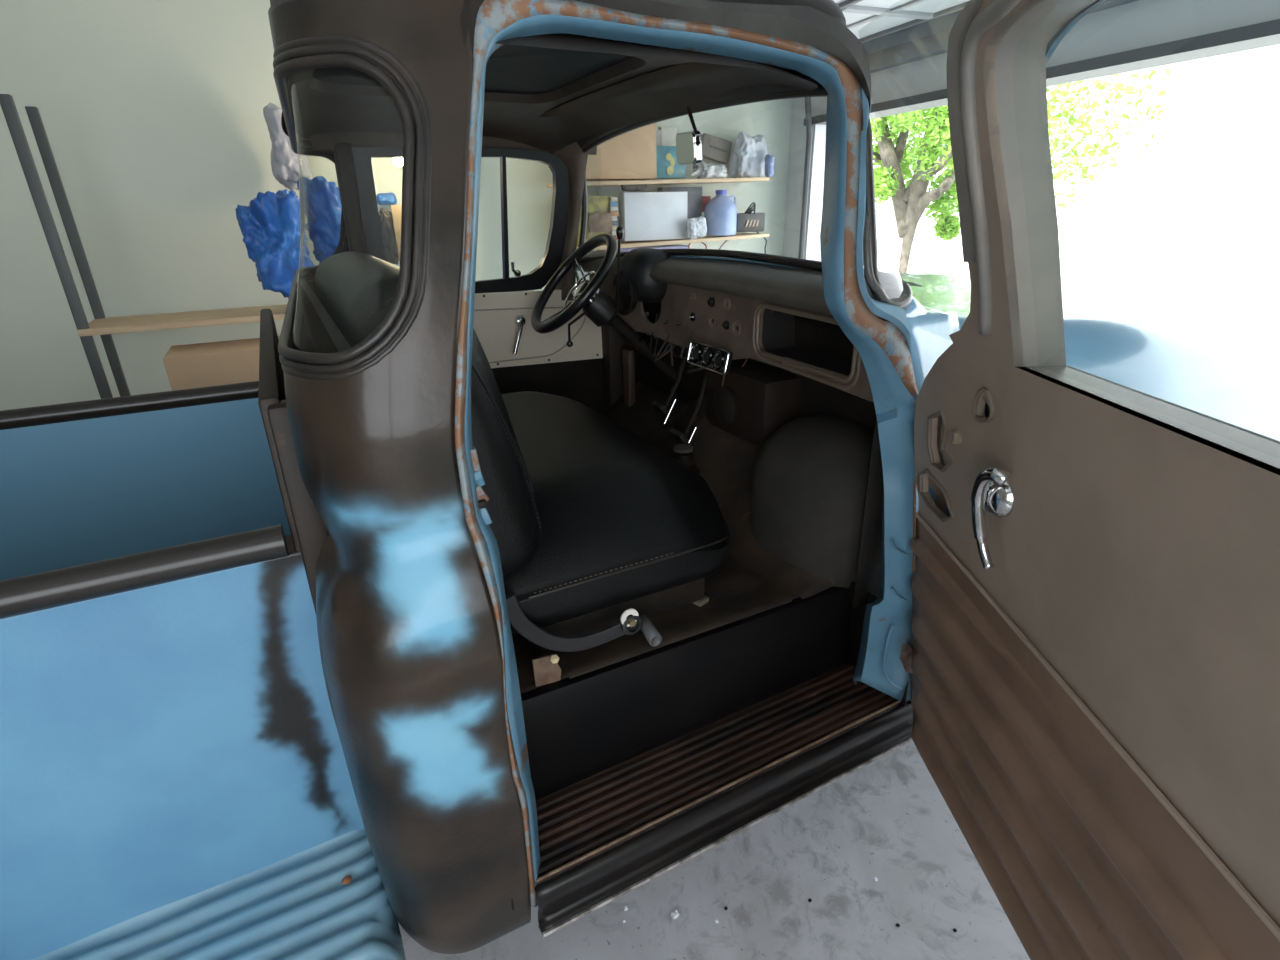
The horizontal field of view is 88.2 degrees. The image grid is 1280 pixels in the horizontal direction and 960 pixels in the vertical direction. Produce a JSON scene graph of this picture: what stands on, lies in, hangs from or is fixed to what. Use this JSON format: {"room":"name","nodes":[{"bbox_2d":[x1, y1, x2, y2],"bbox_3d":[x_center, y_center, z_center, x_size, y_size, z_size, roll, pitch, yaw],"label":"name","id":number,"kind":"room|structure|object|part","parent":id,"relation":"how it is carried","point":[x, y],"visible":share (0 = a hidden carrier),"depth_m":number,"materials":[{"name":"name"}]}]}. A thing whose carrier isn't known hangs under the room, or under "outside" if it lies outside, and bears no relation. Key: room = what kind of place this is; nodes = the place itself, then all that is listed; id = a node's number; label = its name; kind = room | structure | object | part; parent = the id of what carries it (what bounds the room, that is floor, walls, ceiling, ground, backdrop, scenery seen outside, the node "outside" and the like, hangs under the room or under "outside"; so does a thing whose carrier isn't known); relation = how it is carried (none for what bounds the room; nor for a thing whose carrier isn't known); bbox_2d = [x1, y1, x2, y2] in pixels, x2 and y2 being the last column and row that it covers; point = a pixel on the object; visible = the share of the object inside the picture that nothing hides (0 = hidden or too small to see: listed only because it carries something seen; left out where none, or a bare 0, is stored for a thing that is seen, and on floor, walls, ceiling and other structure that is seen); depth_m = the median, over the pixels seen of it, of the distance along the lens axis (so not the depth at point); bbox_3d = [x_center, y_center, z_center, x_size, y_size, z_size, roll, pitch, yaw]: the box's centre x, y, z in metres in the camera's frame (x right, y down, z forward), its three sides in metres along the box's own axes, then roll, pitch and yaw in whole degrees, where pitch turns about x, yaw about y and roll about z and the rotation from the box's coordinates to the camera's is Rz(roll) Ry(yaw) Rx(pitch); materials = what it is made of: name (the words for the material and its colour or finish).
{"room":"garage","nodes":[
{"label":"garage","id":0,"kind":"room"},
{"bbox_2d":[0,0,791,410],"bbox_3d":[-2.110,-1.381,3.962,7.120,2.660,0.120,-10,24,-20],"label":"wall","id":1,"kind":"structure","parent":0,"point":[151,111],"depth_m":3.59,"materials":[{"name":"paint"}]},
{"bbox_2d":[376,192,396,204],"bbox_3d":[-1.524,-1.690,3.968,0.122,0.071,0.110,-12,25,-25],"label":"pouch","id":2,"kind":"object","parent":1,"relation":"attached to","point":[389,198],"visible":0.91,"depth_m":3.93,"materials":[{"name":"blue plastic"}]},
{"bbox_2d":[393,158,402,166],"bbox_3d":[-1.319,-1.764,3.588,0.056,0.112,0.056,-12,25,-25],"label":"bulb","id":3,"kind":"object","parent":1,"relation":"attached to","point":[398,162],"visible":0.38,"depth_m":3.58,"materials":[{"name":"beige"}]},
{"bbox_2d":[598,180,601,195],"bbox_3d":[-0.267,-1.851,4.428,0.020,1.300,0.015,-12,25,-25],"label":"shelf standard","id":4,"kind":"object","parent":1,"relation":"attached to","point":[599,187],"visible":0.02,"depth_m":4.39,"materials":[{"name":"white metal"}]},
{"bbox_2d":[547,177,768,187],"bbox_3d":[0.145,-1.982,4.395,1.495,0.046,0.310,-11,24,-22],"label":"wall shelf","id":5,"kind":"object","parent":1,"relation":"attached to","point":[755,179],"visible":0.76,"depth_m":4.30,"materials":[{"name":"brown wood"}]},
{"bbox_2d":[586,123,656,180],"bbox_3d":[-0.196,-2.175,4.165,0.556,0.510,0.220,-10,24,-20],"label":"cardboard box","id":6,"kind":"object","parent":5,"relation":"on","point":[631,155],"visible":0.26,"depth_m":4.14,"materials":[{"name":"beige cardboard"}]},
{"bbox_2d":[656,130,660,145],"bbox_3d":[0.113,-2.245,4.343,0.038,0.099,0.050,-10,24,-20],"label":"box","id":7,"kind":"object","parent":5,"relation":"on","point":[658,132],"visible":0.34,"depth_m":4.32,"materials":[{"name":"grey cardboard"}]},
{"bbox_2d":[658,127,676,145],"bbox_3d":[0.183,-2.266,4.365,0.114,0.117,0.050,-10,24,-20],"label":"box","id":8,"kind":"object","parent":5,"relation":"on","point":[668,134],"visible":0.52,"depth_m":4.34,"materials":[{"name":"beige cardboard"}]},
{"bbox_2d":[656,146,685,178],"bbox_3d":[0.188,-2.071,4.304,0.214,0.187,0.076,-10,24,-20],"label":"box","id":9,"kind":"object","parent":5,"relation":"on","point":[668,166],"visible":0.75,"depth_m":4.27,"materials":[{"name":"teal cardboard"}]},
{"bbox_2d":[689,162,728,178],"bbox_3d":[0.462,-2.061,4.399,0.328,0.120,0.133,-12,25,-25],"label":"plastic wrap","id":10,"kind":"object","parent":5,"relation":"on","point":[702,170],"visible":0.97,"depth_m":4.36,"materials":[{"name":"plastic"}]},
{"bbox_2d":[701,133,732,163],"bbox_3d":[0.517,-2.289,4.562,0.256,0.188,0.087,-12,25,-25],"label":"case","id":11,"kind":"object","parent":5,"relation":"on","point":[716,149],"visible":0.78,"depth_m":4.54,"materials":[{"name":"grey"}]},
{"bbox_2d":[729,132,767,177],"bbox_3d":[0.758,-2.235,4.575,0.287,0.315,0.157,-12,25,-25],"label":"plastic bag","id":12,"kind":"object","parent":5,"relation":"on","point":[749,153],"visible":0.88,"depth_m":4.53,"materials":[{"name":"white plastic"}]},
{"bbox_2d":[764,154,774,176],"bbox_3d":[0.882,-2.149,4.515,0.056,0.144,0.079,-12,25,-25],"label":"bundle","id":13,"kind":"object","parent":5,"relation":"on","point":[769,160],"visible":1,"depth_m":4.49,"materials":[{"name":"blue plastic"}]},
{"bbox_2d":[576,233,768,250],"bbox_3d":[0.152,-1.637,4.538,1.547,0.064,0.310,-11,24,-22],"label":"wall shelf","id":14,"kind":"object","parent":1,"relation":"attached to","point":[626,244],"visible":0.54,"depth_m":4.48,"materials":[{"name":"brown wood"}]},
{"bbox_2d":[577,196,610,246],"bbox_3d":[-0.324,-1.688,4.306,0.232,0.299,0.140,-10,24,-20],"label":"pile","id":15,"kind":"object","parent":14,"relation":"on","point":[596,204],"visible":0.42,"depth_m":4.23,"materials":[{"name":"brown cardboard"}]},
{"bbox_2d":[588,213,611,231],"bbox_3d":[-0.256,-1.654,4.239,0.155,0.113,0.030,-10,24,-20],"label":"box","id":16,"kind":"object","parent":14,"relation":"on","point":[597,222],"visible":1,"depth_m":4.22,"materials":[{"name":"brown cardboard"}]},
{"bbox_2d":[619,192,687,240],"bbox_3d":[0.091,-1.754,4.389,0.449,0.294,0.100,-10,24,-20],"label":"file box","id":17,"kind":"object","parent":14,"relation":"on","point":[643,215],"visible":0.91,"depth_m":4.34,"materials":[{"name":"white"}]},
{"bbox_2d":[621,184,646,191],"bbox_3d":[-0.038,-1.885,4.244,0.223,0.055,0.092,-12,25,-25],"label":"bag","id":18,"kind":"object","parent":17,"relation":"on","point":[631,187],"visible":0.82,"depth_m":4.21,"materials":[{"name":"grey fabric"}]},
{"bbox_2d":[657,187,701,218],"bbox_3d":[0.277,-1.911,4.557,0.304,0.202,0.098,-10,24,-20],"label":"tool case","id":19,"kind":"object","parent":14,"relation":"on","point":[694,198],"visible":0.4,"depth_m":4.54,"materials":[{"name":"grey plastic"}]},
{"bbox_2d":[685,216,706,238],"bbox_3d":[0.373,-1.693,4.433,0.162,0.145,0.106,-12,25,-25],"label":"towel","id":20,"kind":"object","parent":14,"relation":"on","point":[695,227],"visible":1,"depth_m":4.40,"materials":[{"name":"white fabric"}]},
{"bbox_2d":[702,196,710,211],"bbox_3d":[0.452,-1.949,4.661,0.080,0.104,0.060,-10,24,-20],"label":"box","id":21,"kind":"object","parent":14,"relation":"on","point":[705,199],"visible":0.29,"depth_m":4.63,"materials":[{"name":"red"}]},
{"bbox_2d":[704,190,736,235],"bbox_3d":[0.561,-1.850,4.569,0.234,0.289,0.225,-12,25,-25],"label":"water jug","id":22,"kind":"object","parent":14,"relation":"on","point":[720,213],"visible":0.99,"depth_m":4.50,"materials":[{"name":"blue plastic"}]},
{"bbox_3d":[0.639,-1.913,4.576,0.068,0.116,0.016,-12,25,-25],"label":"handle","id":23,"kind":"part","parent":22,"relation":"part of","materials":[{"name":"blue plastic"}]},
{"bbox_2d":[736,202,764,231],"bbox_3d":[0.764,-1.865,4.683,0.226,0.196,0.134,-10,24,-20],"label":"charger","id":24,"kind":"object","parent":14,"relation":"on","point":[747,221],"visible":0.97,"depth_m":4.64,"materials":[{"name":"grey"}]},
{"bbox_3d":[-0.193,-1.578,4.378,0.058,0.028,0.134,-12,25,-25],"label":"book","id":25,"kind":"object","parent":14,"relation":"on","visible":0},
{"bbox_3d":[-0.188,-1.606,4.369,0.061,0.028,0.134,-12,25,-25],"label":"book","id":26,"kind":"object","parent":25,"relation":"on","visible":0},
{"bbox_3d":[-0.181,-1.634,4.360,0.066,0.028,0.135,-12,25,-25],"label":"book","id":27,"kind":"object","parent":26,"relation":"on","visible":0},
{"bbox_3d":[-0.190,-1.660,4.346,0.055,0.027,0.134,-12,25,-25],"label":"book","id":28,"kind":"object","parent":27,"relation":"on","visible":0},
{"bbox_3d":[-0.189,-1.687,4.336,0.060,0.027,0.134,-12,25,-25],"label":"book","id":29,"kind":"object","parent":28,"relation":"on","visible":0},
{"bbox_3d":[-0.188,-1.714,4.325,0.053,0.027,0.133,-12,25,-25],"label":"book","id":30,"kind":"object","parent":29,"relation":"on","visible":0},
{"bbox_2d":[610,211,618,215],"bbox_3d":[-0.185,-1.741,4.315,0.058,0.027,0.130,-10,24,-20],"label":"book","id":31,"kind":"object","parent":30,"relation":"on","point":[614,213],"visible":0.7,"depth_m":4.26,"materials":[{"name":"brown paper"}]},
{"bbox_2d":[610,207,617,210],"bbox_3d":[-0.188,-1.768,4.303,0.048,0.027,0.130,-10,24,-20],"label":"book","id":32,"kind":"object","parent":31,"relation":"on","point":[611,208],"visible":0.64,"depth_m":4.25,"materials":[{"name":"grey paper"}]},
{"bbox_3d":[-0.190,-1.794,4.292,0.059,0.027,0.134,-12,25,-25],"label":"book","id":33,"kind":"object","parent":32,"relation":"on","visible":0},
{"bbox_2d":[610,197,616,201],"bbox_3d":[-0.189,-1.820,4.282,0.040,0.026,0.130,-10,24,-20],"label":"book","id":34,"kind":"object","parent":33,"relation":"on","point":[612,199],"visible":0.73,"depth_m":4.23,"materials":[{"name":"beige paper"}]},
{"bbox_2d":[591,244,688,251],"bbox_3d":[0.004,-1.509,4.527,0.641,0.178,0.250,-10,24,-20],"label":"storage tote","id":35,"kind":"object","parent":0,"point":[672,246],"visible":0.22,"depth_m":4.44,"materials":[{"name":"white plastic"}]},
{"bbox_2d":[398,740,1029,959],"bbox_3d":[-1.023,0.963,1.883,7.000,0.120,5.900,-10,24,-20],"label":"floor","id":36,"kind":"structure","parent":0,"point":[888,819],"depth_m":1.57,"materials":[{"name":"concrete"}]},
{"bbox_2d":[0,94,286,398],"bbox_3d":[-1.852,-0.877,3.597,1.840,2.000,0.430,-12,25,-25],"label":"storage rack","id":37,"kind":"object","parent":36,"relation":"on","point":[102,326],"visible":0.26,"depth_m":3.10,"materials":[{"name":"grey metal"}]},
{"bbox_3d":[-2.560,-0.641,3.061,0.040,2.000,0.040,-12,25,-25],"label":"post","id":38,"kind":"part","parent":37,"relation":"part of","materials":[{"name":"grey metal"}]},
{"bbox_3d":[-2.738,-0.766,3.373,0.040,2.000,0.040,-12,25,-25],"label":"post","id":39,"kind":"part","parent":37,"relation":"part of","materials":[{"name":"grey metal"}]},
{"bbox_2d":[163,336,279,390],"bbox_3d":[-1.987,-0.465,3.314,0.550,0.420,0.350,-12,25,-25],"label":"cardboard box","id":40,"kind":"object","parent":37,"relation":"on","point":[188,366],"visible":0.27,"depth_m":3.09,"materials":[{"name":"brown cardboard"}]},
{"bbox_2d":[235,189,314,298],"bbox_3d":[-1.809,-1.162,3.322,0.322,0.551,0.324,-12,25,-25],"label":"plastic bag","id":41,"kind":"object","parent":37,"relation":"on","point":[269,226],"visible":0.78,"depth_m":3.21,"materials":[{"name":"blue plastic"}]},
{"bbox_2d":[297,176,341,263],"bbox_3d":[-1.657,-1.326,3.633,0.326,0.635,0.280,-12,25,-25],"label":"tarp","id":42,"kind":"object","parent":37,"relation":"on","point":[323,206],"visible":0.43,"depth_m":3.48,"materials":[{"name":"blue plastic"}]},
{"bbox_2d":[263,103,311,189],"bbox_3d":[-1.907,-1.791,3.568,0.198,0.419,0.197,-12,25,-25],"label":"sack","id":43,"kind":"object","parent":42,"relation":"on","point":[284,162],"visible":0.59,"depth_m":3.52,"materials":[{"name":"white plastic"}]},
{"bbox_2d":[378,207,398,263],"bbox_3d":[-1.454,-1.384,3.806,0.116,0.347,0.137,-12,25,-25],"label":"dark duffel","id":44,"kind":"object","parent":37,"relation":"on","point":[385,216],"visible":0.54,"depth_m":3.75,"materials":[{"name":"grey fabric"}]},
{"bbox_2d":[390,205,401,262],"bbox_3d":[-1.341,-1.296,3.757,0.072,0.503,0.200,-9,24,-18],"label":"leaning board","id":45,"kind":"object","parent":37,"relation":"on","point":[396,210],"visible":0.27,"depth_m":3.73,"materials":[{"name":"beige wood"}]},
{"bbox_2d":[0,0,1279,959],"bbox_3d":[-0.030,0.016,1.471,5.349,1.905,2.720,-13,25,-27],"label":"pickup truck","id":46,"kind":"object","parent":36,"relation":"on","point":[466,612],"visible":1,"depth_m":1.09,"materials":[{"name":"paint"}]},
{"bbox_3d":[-1.970,-0.083,1.555,1.980,0.052,0.052,-12,25,-25],"label":"bed rail","id":47,"kind":"part","parent":46,"relation":"part of","materials":[{"name":"black metal"}]},
{"bbox_3d":[-1.440,0.289,0.629,1.980,0.052,0.052,-12,25,-25],"label":"bed rail","id":48,"kind":"part","parent":46,"relation":"part of","materials":[{"name":"black metal"}]},
{"bbox_3d":[-0.805,0.080,1.598,0.030,0.840,1.130,-12,25,-25],"label":"bed panel","id":49,"kind":"part","parent":46,"relation":"part of","materials":[{"name":"metal"}]},
{"bbox_3d":[-0.525,0.263,1.143,0.045,0.820,0.050,-12,25,-25],"label":"stake post","id":50,"kind":"part","parent":46,"relation":"part of","materials":[{"name":"brown metal"}]},
{"bbox_2d":[342,875,351,884],"bbox_3d":[-0.530,0.722,1.193,0.018,0.003,0.018,-12,25,-25],"label":"bolt","id":51,"kind":"object","parent":46,"relation":"on","point":[346,879],"depth_m":1.19,"materials":[{"name":"brown metal"}]},
{"bbox_3d":[-0.564,-0.243,1.593,0.279,0.555,1.220,-12,25,-25],"label":"backrest","id":52,"kind":"part","parent":46,"relation":"part of","materials":[{"name":"black leather"}]},
{"bbox_3d":[-0.558,-1.064,2.051,0.960,0.078,0.087,-12,25,-25],"label":"driver roof rail","id":53,"kind":"part","parent":46,"relation":"part of","materials":[{"name":"black metal"}]},
{"bbox_3d":[0.058,-0.596,0.920,0.615,0.125,0.038,-12,25,-25],"label":"roof rail","id":54,"kind":"part","parent":46,"relation":"part of","materials":[{"name":"blue metal"}]},
{"bbox_3d":[-0.377,-0.900,1.424,0.584,0.017,0.654,-12,25,-25],"label":"headliner panel","id":55,"kind":"part","parent":46,"relation":"part of","materials":[{"name":"black fabric"}]},
{"bbox_3d":[-0.229,-0.028,0.910,0.014,0.035,0.024,-12,25,-25],"label":"striker plate","id":56,"kind":"part","parent":46,"relation":"part of","materials":[{"name":"silver metal"}]},
{"bbox_3d":[-0.227,-0.003,0.922,0.017,0.025,0.023,-12,25,-25],"label":"striker plate","id":57,"kind":"part","parent":46,"relation":"part of","materials":[{"name":"blue metal"}]},
{"bbox_3d":[-0.226,0.019,0.929,0.024,0.030,0.023,-12,25,-25],"label":"striker plate","id":58,"kind":"part","parent":46,"relation":"part of","materials":[{"name":"metal"}]},
{"bbox_3d":[-0.223,0.049,0.941,0.018,0.028,0.023,-12,25,-25],"label":"striker plate","id":59,"kind":"part","parent":46,"relation":"part of","materials":[{"name":"blue metal"}]},
{"bbox_2d":[511,262,518,274],"bbox_3d":[-0.438,-0.740,2.311,0.012,0.047,0.029,18,29,39],"label":"window latch","id":60,"kind":"object","parent":46,"relation":"attached to","point":[516,272],"depth_m":2.30,"materials":[{"name":"black metal"}]},
{"bbox_3d":[-0.439,-0.515,2.389,0.060,0.117,0.023,-22,30,-40],"label":"crank arm","id":61,"kind":"part","parent":46,"relation":"part of","materials":[{"name":"silver metal"}]},
{"bbox_3d":[-0.457,-0.547,2.419,0.690,0.281,0.011,-12,25,-25],"label":"trim panel","id":62,"kind":"part","parent":46,"relation":"part of","materials":[{"name":"beige metal"}]},
{"bbox_3d":[-0.181,0.370,1.288,0.055,0.059,0.017,-12,25,-25],"label":"bracket plate","id":63,"kind":"part","parent":46,"relation":"part of","materials":[{"name":"brown metal"}]},
{"bbox_3d":[-0.227,-0.440,2.134,0.022,0.022,0.022,-12,25,-25],"label":"lever knob","id":64,"kind":"part","parent":46,"relation":"part of","materials":[{"name":"black"}]},
{"bbox_3d":[-0.187,-0.514,2.153,0.010,0.108,0.134,18,29,38],"label":"signal lever","id":65,"kind":"part","parent":46,"relation":"part of","materials":[{"name":"metal"}]},
{"bbox_2d":[501,391,729,633],"bbox_3d":[-0.287,-0.036,1.835,0.628,0.235,1.235,-12,25,-25],"label":"seat cushion","id":66,"kind":"object","parent":46,"relation":"on","point":[620,520],"depth_m":1.40,"materials":[{"name":"black leather"}]},
{"bbox_3d":[-0.070,-0.644,2.099,0.009,0.229,0.086,-6,23,-12],"label":"shift lever","id":67,"kind":"part","parent":46,"relation":"part of","materials":[{"name":"grey metal"}]},
{"bbox_3d":[-0.062,-0.753,2.010,0.024,0.039,0.025,-12,25,-25],"label":"lever knob","id":68,"kind":"part","parent":46,"relation":"part of","materials":[{"name":"black plastic"}]},
{"bbox_2d":[620,608,637,626],"bbox_3d":[-0.021,0.276,1.323,0.039,0.039,0.004,-12,25,-25],"label":"washer","id":69,"kind":"object","parent":46,"relation":"in","point":[631,620],"depth_m":1.32,"materials":[{"name":"white plastic"}]},
{"bbox_2d":[619,248,669,302],"bbox_3d":[0.023,-0.665,2.144,0.170,0.165,0.210,-12,25,-25],"label":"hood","id":70,"kind":"object","parent":46,"relation":"attached to","point":[638,283],"depth_m":2.07,"materials":[{"name":"black metal"}]},
{"bbox_2d":[639,614,661,646],"bbox_3d":[0.019,0.309,1.355,0.029,0.033,0.073,-10,24,-19],"label":"knob","id":71,"kind":"object","parent":46,"relation":"attached to","point":[646,625],"depth_m":1.34,"materials":[{"name":"grey"}]},
{"bbox_3d":[0.121,-0.344,2.137,0.125,0.247,0.021,-15,26,-30],"label":"pedal arm","id":72,"kind":"part","parent":46,"relation":"part of"},
{"bbox_2d":[676,106,701,164],"bbox_3d":[0.111,-0.797,1.498,0.094,0.153,0.187,-12,25,-25],"label":"mirror","id":73,"kind":"object","parent":46,"relation":"attached to","point":[688,144],"depth_m":1.46,"materials":[{"name":"silver metal"}]},
{"bbox_3d":[0.159,-0.491,1.988,0.020,0.020,0.021,-12,25,-25],"label":"control knob","id":74,"kind":"part","parent":46,"relation":"part of","materials":[{"name":"silver metal"}]},
{"bbox_3d":[0.176,-0.246,2.022,0.125,0.247,0.021,-15,26,-30],"label":"pedal arm","id":75,"kind":"part","parent":46,"relation":"part of"},
{"bbox_3d":[0.173,-0.321,1.910,0.008,0.049,0.129,-12,25,-25],"label":"bracket rod","id":76,"kind":"part","parent":46,"relation":"part of","materials":[{"name":"metal"}]},
{"bbox_3d":[0.191,-0.348,1.867,0.018,0.066,0.196,-12,25,-25],"label":"panel trim","id":77,"kind":"part","parent":46,"relation":"part of","materials":[{"name":"silver metal"}]},
{"bbox_3d":[0.198,-0.348,1.871,0.025,0.063,0.190,-12,25,-25],"label":"panel plate","id":78,"kind":"part","parent":46,"relation":"part of","materials":[{"name":"grey metal"}]},
{"bbox_3d":[0.205,-0.508,1.885,0.020,0.023,0.024,-12,25,-25],"label":"control knob","id":79,"kind":"part","parent":46,"relation":"part of","materials":[{"name":"black plastic"}]},
{"bbox_3d":[0.206,-0.317,1.843,0.008,0.012,0.100,-12,25,-25],"label":"bracket rod","id":80,"kind":"part","parent":46,"relation":"part of","materials":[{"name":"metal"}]},
{"bbox_3d":[0.217,0.617,1.368,0.930,0.025,0.006,-12,25,-25],"label":"sill edge trim","id":81,"kind":"part","parent":46,"relation":"part of","materials":[{"name":"black metal"}]},
{"bbox_3d":[0.113,-0.618,0.951,0.581,0.149,0.078,-12,25,-25],"label":"drip rail","id":82,"kind":"part","parent":46,"relation":"part of","materials":[{"name":"metal"}]},
{"bbox_3d":[0.248,0.669,1.388,0.978,0.128,0.029,-12,25,-25],"label":"rocker panel","id":83,"kind":"part","parent":46,"relation":"part of","materials":[{"name":"black metal"}]},
{"bbox_3d":[0.241,-0.432,1.842,0.020,0.020,0.021,-12,25,-25],"label":"control knob","id":84,"kind":"part","parent":46,"relation":"part of","materials":[{"name":"black plastic"}]},
{"bbox_3d":[0.575,0.001,1.458,0.200,0.600,0.003,-12,25,-25],"label":"kick panel","id":85,"kind":"part","parent":46,"relation":"part of","materials":[{"name":"black metal"}]},
{"bbox_3d":[0.486,0.053,0.929,0.042,0.165,0.057,-12,25,-25],"label":"handle lever","id":86,"kind":"part","parent":46,"relation":"part of","materials":[{"name":"silver metal"}]},
{"bbox_2d":[886,272,1279,440],"bbox_3d":[1.175,-0.329,2.553,2.072,1.028,1.929,-12,25,-25],"label":"fender","id":87,"kind":"object","parent":46,"relation":"attached to","point":[1222,362],"depth_m":1.59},
{"bbox_3d":[0.588,0.509,0.964,0.105,0.580,0.981,-1,23,-1],"label":"panel","id":88,"kind":"part","parent":46,"relation":"part of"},
{"bbox_3d":[0.488,0.149,0.807,0.320,1.377,0.996,-2,23,-1],"label":"panel","id":89,"kind":"part","parent":46,"relation":"part of","materials":[{"name":"brown metal"}]},
{"bbox_2d":[670,910,678,918],"bbox_3d":[0.082,1.013,1.537,0.020,0.012,0.015,-12,25,-25],"label":"chip","id":90,"kind":"object","parent":36,"relation":"on","point":[675,914],"visible":1,"depth_m":1.53,"materials":[{"name":"white"}]},
{"bbox_2d":[783,0,1279,257],"bbox_3d":[2.256,-0.885,2.546,0.120,2.660,5.900,-10,24,-20],"label":"wall","id":91,"kind":"structure","parent":0,"point":[1140,23],"depth_m":2.80,"materials":[{"name":"white paint"}]},
{"bbox_2d":[798,97,811,258],"bbox_3d":[-0.133,-1.428,4.341,2.860,2.380,0.040,-10,24,-20],"label":"door track","id":92,"kind":"object","parent":91,"relation":"attached to","point":[807,99],"visible":0.22,"depth_m":4.61,"materials":[{"name":"grey metal"}]},
{"bbox_2d":[833,0,969,42],"bbox_3d":[0.837,-1.747,1.923,2.230,0.062,4.600,-10,24,-20],"label":"garage door","id":93,"kind":"structure","parent":92,"relation":"attached to","point":[868,20],"depth_m":3.19,"materials":[{"name":"white metal"}]},
{"bbox_3d":[1.095,-1.799,2.013,0.545,0.045,4.600,-10,24,-20],"label":"door","id":94,"kind":"part","parent":93,"relation":"part of","materials":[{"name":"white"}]},
{"bbox_3d":[1.339,-1.812,2.112,0.030,0.020,4.550,-10,24,-20],"label":"rail","id":95,"kind":"part","parent":93,"relation":"part of","materials":[{"name":"grey metal"}]},
{"bbox_2d":[798,124,825,260],"bbox_3d":[1.283,-1.537,4.959,0.180,2.055,0.100,-10,24,-20],"label":"trim","id":96,"kind":"structure","parent":91,"relation":"attached to","point":[812,251],"depth_m":4.69,"materials":[{"name":"white"}]},
{"bbox_2d":[862,9,962,53],"bbox_3d":[2.075,-1.947,2.308,0.040,0.150,5.165,-10,24,-20],"label":"trim","id":97,"kind":"structure","parent":91,"relation":"attached to","point":[945,22],"depth_m":3.62,"materials":[{"name":"grey metal"}]},
{"bbox_2d":[867,0,1137,72],"bbox_3d":[2.054,-1.837,2.343,0.090,0.080,5.165,-10,24,-20],"label":"trim","id":98,"kind":"structure","parent":91,"relation":"attached to","point":[937,43],"depth_m":3.57,"materials":[{"name":"grey"}]},
{"bbox_2d":[803,19,1279,125],"bbox_3d":[2.133,-1.646,2.513,0.210,0.045,4.865,-10,24,-20],"label":"garage door","id":99,"kind":"structure","parent":91,"relation":"attached to","point":[1264,34],"depth_m":2.64,"materials":[{"name":"grey metal"}]},
{"label":"outside","id":100,"kind":"structure","parent":0,"visible":0},
{"bbox_2d":[876,223,1279,311],"bbox_3d":[20.339,-3.349,11.263,39.000,0.120,80.000,-12,25,-25],"label":"ground","id":101,"kind":"structure","parent":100,"point":[1235,267],"depth_m":17.73,"materials":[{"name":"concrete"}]},
{"bbox_2d":[870,67,1185,272],"bbox_3d":[4.149,-5.397,9.950,3.439,5.295,6.944,-13,25,-27],"label":"shade tree","id":102,"kind":"object","parent":101,"relation":"on","point":[910,200],"visible":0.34,"depth_m":9.60,"materials":[{"name":"green plant"}]}
]}

